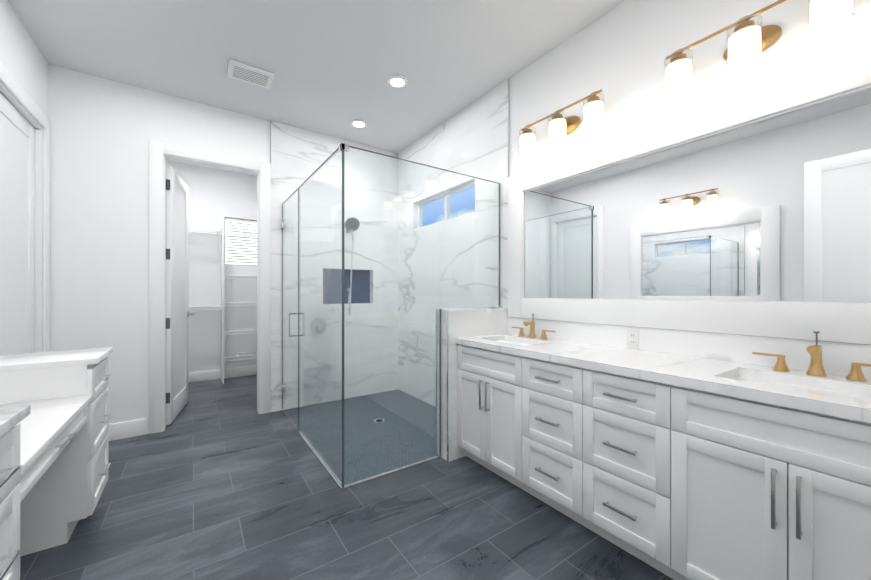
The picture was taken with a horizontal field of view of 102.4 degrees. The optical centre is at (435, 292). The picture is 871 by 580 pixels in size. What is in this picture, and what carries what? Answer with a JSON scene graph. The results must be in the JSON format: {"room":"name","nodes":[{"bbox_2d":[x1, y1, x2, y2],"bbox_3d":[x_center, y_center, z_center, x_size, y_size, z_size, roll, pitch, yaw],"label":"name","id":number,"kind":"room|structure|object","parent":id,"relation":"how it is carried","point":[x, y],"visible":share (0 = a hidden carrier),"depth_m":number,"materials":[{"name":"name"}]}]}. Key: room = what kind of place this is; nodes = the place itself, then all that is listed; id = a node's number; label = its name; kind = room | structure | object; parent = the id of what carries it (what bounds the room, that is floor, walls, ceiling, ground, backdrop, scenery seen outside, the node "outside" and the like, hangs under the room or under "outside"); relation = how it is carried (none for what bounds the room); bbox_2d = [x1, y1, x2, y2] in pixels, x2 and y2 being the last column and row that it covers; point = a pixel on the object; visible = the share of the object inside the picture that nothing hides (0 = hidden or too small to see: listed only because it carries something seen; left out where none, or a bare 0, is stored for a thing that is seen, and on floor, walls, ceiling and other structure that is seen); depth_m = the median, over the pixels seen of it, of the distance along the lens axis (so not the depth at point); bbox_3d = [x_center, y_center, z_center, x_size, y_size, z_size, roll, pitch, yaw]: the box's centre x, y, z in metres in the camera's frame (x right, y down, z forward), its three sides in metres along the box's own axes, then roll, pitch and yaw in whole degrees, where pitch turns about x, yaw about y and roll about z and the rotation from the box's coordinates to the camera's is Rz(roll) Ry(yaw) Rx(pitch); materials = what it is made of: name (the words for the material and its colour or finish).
{"room":"bathroom","nodes":[
{"label":"bathroom","id":0,"kind":"room"},
{"bbox_2d":[0,0,47,351],"bbox_3d":[-1.930,-0.277,1.033,0.120,3.050,4.350,0,0,-35],"label":"wall","id":1,"kind":"structure","parent":0,"point":[19,53],"depth_m":2.35,"materials":[{"name":"white paint"}]},
{"bbox_2d":[0,93,34,354],"bbox_3d":[-2.812,0.003,2.313,0.040,2.470,0.750,0,0,-35],"label":"room door","id":2,"kind":"structure","parent":1,"relation":"in","point":[17,232],"depth_m":2.38,"materials":[{"name":"white paint"}]},
{"bbox_2d":[0,61,49,352],"bbox_3d":[-2.809,-0.050,2.316,0.138,2.600,0.980,0,0,-35],"label":"door frame","id":3,"kind":"structure","parent":1,"relation":"attached to","point":[42,131],"depth_m":2.65,"materials":[{"name":"white paint"}]},
{"bbox_2d":[48,64,269,433],"bbox_3d":[-1.783,-0.274,3.690,3.090,3.050,0.150,0,0,-35],"label":"wall","id":4,"kind":"structure","parent":0,"point":[102,132],"depth_m":2.97,"materials":[{"name":"white paint"}]},
{"bbox_2d":[108,418,145,440],"bbox_3d":[-2.801,1.180,2.920,0.600,0.140,0.015,0,0,-35],"label":"baseboard","id":5,"kind":"structure","parent":4,"relation":"attached to","point":[126,429],"depth_m":3.01,"materials":[{"name":"white paint"}]},
{"bbox_2d":[166,164,194,424],"bbox_3d":[-2.649,0.019,3.647,0.245,2.440,0.762,0,0,-35],"label":"closet door leaf","id":6,"kind":"structure","parent":4,"relation":"in","point":[178,313],"depth_m":3.53,"materials":[{"name":"white paint"}]},
{"bbox_2d":[149,140,270,433],"bbox_3d":[-2.169,-0.049,3.440,0.990,2.600,0.156,0,0,-35],"label":"door frame","id":7,"kind":"structure","parent":4,"relation":"attached to","point":[158,158],"depth_m":3.24,"materials":[{"name":"white paint"}]},
{"bbox_2d":[166,160,256,372],"bbox_3d":[-3.286,-0.273,5.051,1.570,3.050,0.120,0,0,-35],"label":"wall","id":8,"kind":"structure","parent":0,"point":[217,197],"depth_m":5.04,"materials":[{"name":"white paint"}]},
{"bbox_2d":[189,365,256,382],"bbox_3d":[-3.239,1.182,5.000,1.590,0.140,0.015,0,0,-35],"label":"baseboard","id":9,"kind":"structure","parent":8,"relation":"attached to","point":[199,376],"depth_m":5.08,"materials":[{"name":"white paint"}]},
{"bbox_2d":[189,227,256,383],"bbox_3d":[-3.149,0.172,4.871,1.639,2.160,0.330,0,0,-35],"label":"system","id":10,"kind":"object","parent":8,"relation":"attached to","point":[223,276],"visible":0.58,"depth_m":4.92,"materials":[{"name":"white wood"}]},
{"bbox_2d":[225,218,256,265],"bbox_3d":[-2.877,-0.757,5.330,0.560,0.680,0.088,0,0,-35],"label":"window","id":11,"kind":"structure","parent":8,"relation":"in","point":[235,238],"depth_m":5.26,"materials":[{"name":"white plastic"}]},
{"bbox_2d":[8,0,624,152],"bbox_3d":[-0.731,-1.831,2.157,3.370,0.060,7.790,0,0,-35],"label":"ceiling","id":12,"kind":"structure","parent":0,"point":[333,66],"depth_m":2.60,"materials":[{"name":"white paint"}]},
{"bbox_2d":[227,59,273,88],"bbox_3d":[-1.520,-1.788,2.882,0.320,0.022,0.240,0,0,-35],"label":"air vent","id":13,"kind":"object","parent":12,"relation":"attached to","point":[249,74],"visible":1,"depth_m":2.86,"materials":[{"name":"white metal"}]},
{"bbox_2d":[351,120,366,127],"bbox_3d":[-0.814,-1.791,3.724,0.170,0.013,0.170,0,0,-35],"label":"recessed light","id":14,"kind":"object","parent":12,"relation":"in","point":[359,123],"visible":0.94,"depth_m":3.71,"materials":[{"name":"white plastic"}]},
{"bbox_2d":[387,75,407,87],"bbox_3d":[-0.323,-1.792,2.982,0.170,0.013,0.170,0,0,-35],"label":"recessed light","id":15,"kind":"object","parent":12,"relation":"in","point":[396,81],"visible":0.98,"depth_m":2.97,"materials":[{"name":"white plastic"}]},
{"bbox_2d":[20,375,673,579],"bbox_3d":[-0.731,1.280,2.154,3.370,0.060,7.790,0,0,-35],"label":"floor","id":16,"kind":"structure","parent":0,"point":[216,479],"depth_m":1.91,"materials":[{"name":"tile"}]},
{"bbox_2d":[0,351,112,579],"bbox_3d":[-1.595,0.808,1.136,0.544,0.880,2.140,0,0,-35],"label":"bathroom vanity","id":17,"kind":"object","parent":16,"relation":"on","point":[55,464],"depth_m":1.69,"materials":[{"name":"white paint"}]},
{"bbox_2d":[0,403,31,430],"bbox_3d":[-1.219,0.352,0.582,0.532,0.030,0.800,0,0,-35],"label":"countertop","id":18,"kind":"structure","parent":17,"relation":"on","point":[7,414],"depth_m":1.00,"materials":[{"name":"white stone"}]},
{"bbox_2d":[0,347,112,366],"bbox_3d":[-2.091,0.354,1.841,0.532,0.030,0.442,0,0,-35],"label":"countertop","id":19,"kind":"structure","parent":17,"relation":"on","point":[38,359],"depth_m":1.83,"materials":[{"name":"white stone"}]},
{"bbox_2d":[284,389,437,484],"bbox_3d":[-0.534,1.249,3.379,1.385,0.004,1.815,0,0,-35],"label":"mosaic shower floor","id":20,"kind":"structure","parent":16,"relation":"on","point":[423,406],"depth_m":3.12,"materials":[{"name":"grey tile"}]},
{"bbox_2d":[281,143,500,490],"bbox_3d":[-0.562,0.154,3.346,1.470,2.194,1.838,0,0,-35],"label":"glass","id":21,"kind":"object","parent":16,"relation":"on","point":[342,147],"visible":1,"depth_m":2.59,"materials":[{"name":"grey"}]},
{"bbox_2d":[436,308,507,461],"bbox_3d":[0.307,0.690,2.826,0.633,1.120,0.160,0,0,-35],"label":"wall","id":22,"kind":"structure","parent":16,"relation":"on","point":[457,323],"depth_m":2.64,"materials":[{"name":"stone"}]},
{"bbox_2d":[455,334,870,579],"bbox_3d":[0.984,0.814,1.906,0.590,0.870,2.128,0,0,-35],"label":"bathroom vanity","id":23,"kind":"object","parent":16,"relation":"on","point":[682,455],"depth_m":1.43,"materials":[{"name":"white paint"}]},
{"bbox_2d":[463,338,870,417],"bbox_3d":[0.981,0.359,1.926,0.573,0.040,1.934,0,0,-35],"label":"countertop","id":24,"kind":"structure","parent":23,"relation":"on","point":[712,373],"depth_m":1.54,"materials":[{"name":"white stone"}]},
{"bbox_2d":[491,338,530,345],"bbox_3d":[0.554,0.445,2.521,0.324,0.154,0.494,0,0,-35],"label":"sink","id":25,"kind":"object","parent":24,"relation":"in","point":[516,340],"depth_m":2.70,"materials":[{"name":"white ceramic"}]},
{"bbox_2d":[511,322,554,337],"bbox_3d":[0.709,0.279,2.628,0.115,0.122,0.400,0,0,-35],"label":"faucet","id":26,"kind":"object","parent":24,"relation":"on","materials":[{"name":"gold metal"}]},
{"bbox_2d":[727,374,870,397],"bbox_3d":[1.388,0.443,1.317,0.324,0.154,0.494,0,0,-35],"label":"sink","id":27,"kind":"object","parent":24,"relation":"in","point":[847,390],"depth_m":1.40,"materials":[{"name":"white ceramic"}]},
{"bbox_2d":[751,342,870,381],"bbox_3d":[1.543,0.278,1.424,0.115,0.122,0.400,0,0,-35],"label":"faucet","id":28,"kind":"object","parent":24,"relation":"on","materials":[{"name":"gold metal"}]},
{"bbox_2d":[510,0,870,176],"bbox_3d":[0.741,-0.275,2.884,0.120,3.050,4.350,0,0,-35],"label":"wall","id":29,"kind":"structure","parent":0,"point":[622,54],"depth_m":2.05,"materials":[{"name":"white paint"}]},
{"bbox_2d":[270,78,509,411],"bbox_3d":[-0.554,-0.274,3.370,1.596,3.050,2.036,0,0,-35],"label":"shower wall tile","id":30,"kind":"structure","parent":29,"relation":"attached to","point":[472,139],"depth_m":3.92,"materials":[{"name":"stone"}]},
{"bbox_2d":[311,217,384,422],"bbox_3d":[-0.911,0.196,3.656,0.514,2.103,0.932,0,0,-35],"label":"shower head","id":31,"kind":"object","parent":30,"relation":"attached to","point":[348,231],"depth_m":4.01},
{"bbox_2d":[418,182,474,227],"bbox_3d":[0.128,-0.919,3.804,0.050,0.316,1.116,0,0,-35],"label":"shower window","id":32,"kind":"structure","parent":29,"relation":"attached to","point":[446,195],"depth_m":3.81,"materials":[{"name":"white plastic"}]},
{"bbox_2d":[519,89,603,155],"bbox_3d":[0.866,-1.158,2.442,0.176,0.209,0.655,0,0,-35],"label":"sconce","id":33,"kind":"object","parent":29,"relation":"attached to","point":[559,126],"visible":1,"depth_m":2.39,"materials":[{"name":"white glass"}]},
{"bbox_2d":[626,328,638,348],"bbox_3d":[1.180,0.274,2.099,0.006,0.116,0.072,0,0,-35],"label":"electrical outlet","id":34,"kind":"object","parent":29,"relation":"attached to","point":[632,338],"visible":1,"depth_m":2.10,"materials":[{"name":"white plastic"}]},
{"bbox_2d":[508,45,870,344],"bbox_3d":[1.228,-0.379,2.045,0.032,1.163,2.155,0,0,-35],"label":"mirror","id":35,"kind":"object","parent":29,"relation":"attached to","point":[747,212],"visible":1,"depth_m":1.75,"materials":[{"name":"white mirror"}]},
{"bbox_2d":[664,0,854,96],"bbox_3d":[1.435,-1.159,1.620,0.176,0.209,0.655,0,0,-35],"label":"sconce","id":36,"kind":"object","parent":29,"relation":"attached to","point":[748,39],"visible":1,"depth_m":1.59,"materials":[{"name":"white glass"}]},
{"label":"outside","id":37,"kind":"structure","parent":0,"visible":0},
{"bbox_2d":[224,218,256,265],"bbox_3d":[-3.157,-0.747,5.804,2.700,3.000,0.010,0,0,-35],"label":"sky","id":38,"kind":"structure","parent":37,"point":[240,245],"depth_m":5.76,"materials":[{"name":"white"}]},
{"bbox_2d":[423,186,474,225],"bbox_3d":[1.001,-1.998,4.520,0.010,5.500,6.500,0,0,-35],"label":"sky","id":39,"kind":"structure","parent":37,"point":[453,210],"depth_m":5.57,"materials":[{"name":"blue"}]}
]}

